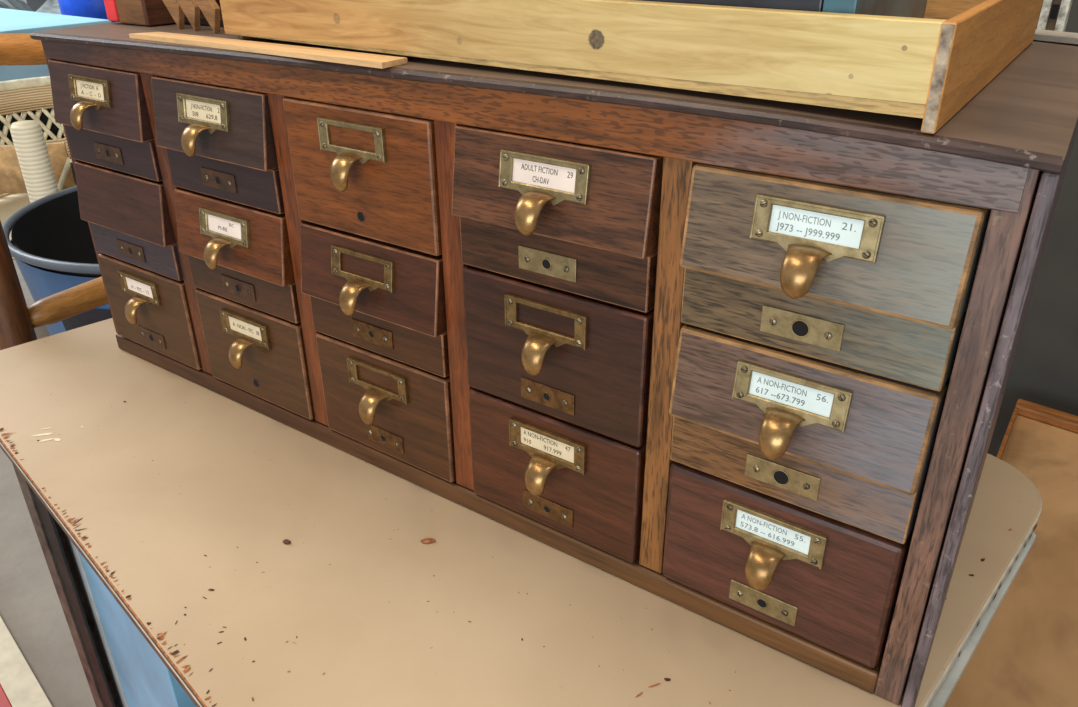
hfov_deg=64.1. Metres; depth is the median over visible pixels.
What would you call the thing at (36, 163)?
wicker chair
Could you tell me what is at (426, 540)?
flake
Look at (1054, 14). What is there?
upright
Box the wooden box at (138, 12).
[115,0,220,25]
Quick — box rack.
[162,0,223,32]
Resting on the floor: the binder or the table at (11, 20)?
the table at (11, 20)
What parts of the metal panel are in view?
frame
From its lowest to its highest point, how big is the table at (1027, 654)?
0.436 m
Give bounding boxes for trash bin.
[2,186,111,335]
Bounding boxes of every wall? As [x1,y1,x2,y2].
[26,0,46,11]
[988,0,1077,456]
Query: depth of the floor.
1.60 m
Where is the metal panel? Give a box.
[63,531,195,706]
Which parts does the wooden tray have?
panel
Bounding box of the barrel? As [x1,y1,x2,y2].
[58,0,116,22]
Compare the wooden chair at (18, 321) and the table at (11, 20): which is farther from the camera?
the table at (11, 20)
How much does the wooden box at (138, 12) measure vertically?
0.134 m
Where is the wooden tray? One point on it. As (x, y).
(929, 67)
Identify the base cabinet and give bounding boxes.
[30,22,1077,706]
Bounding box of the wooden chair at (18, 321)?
[0,33,108,349]
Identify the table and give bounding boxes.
[0,8,111,32]
[0,318,1041,706]
[944,399,1077,706]
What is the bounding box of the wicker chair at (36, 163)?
[0,76,76,259]
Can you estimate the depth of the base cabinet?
0.53 m
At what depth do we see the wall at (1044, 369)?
1.38 m
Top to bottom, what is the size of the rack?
0.133 m
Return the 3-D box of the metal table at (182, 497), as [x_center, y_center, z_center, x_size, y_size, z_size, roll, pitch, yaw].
[-0.079,0.385,0.962,0.613,0.716,0.946,-24,36,-38]
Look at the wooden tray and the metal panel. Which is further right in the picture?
the wooden tray
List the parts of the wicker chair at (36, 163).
seat, arm post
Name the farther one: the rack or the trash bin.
the trash bin
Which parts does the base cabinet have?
drawer, rod plate, panel, drawer, rod plate, panel, drawer, rod plate, drawer, rod plate, panel, drawer, rod plate, panel, drawer, wood strip, drawer, rod plate, drawer, panel, rod plate, drawer, rail, rail, rod plate, rod plate, rod plate, panel, drawer, drawer, drawer, panel, rod plate, rod plate, drawer, panel, rod plate, drawer, panel, drawer, panel, panel, grey strip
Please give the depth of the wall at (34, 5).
8.81 m
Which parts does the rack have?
board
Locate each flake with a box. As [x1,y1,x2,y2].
[283,539,290,543]
[420,538,435,542]
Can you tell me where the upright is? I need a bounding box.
[1037,0,1072,31]
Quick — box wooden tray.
[220,0,1042,133]
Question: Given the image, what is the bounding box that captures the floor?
[0,260,95,706]
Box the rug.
[0,616,52,706]
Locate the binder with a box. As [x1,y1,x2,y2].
[104,0,119,21]
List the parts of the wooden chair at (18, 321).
post, rail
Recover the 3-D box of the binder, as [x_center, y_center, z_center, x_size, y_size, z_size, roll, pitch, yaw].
[-0.361,-0.431,0.868,0.018,0.163,0.188,18,32,31]
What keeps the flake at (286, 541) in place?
on the metal table at (182, 497)
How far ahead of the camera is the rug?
1.42 m
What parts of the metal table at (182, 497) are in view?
leg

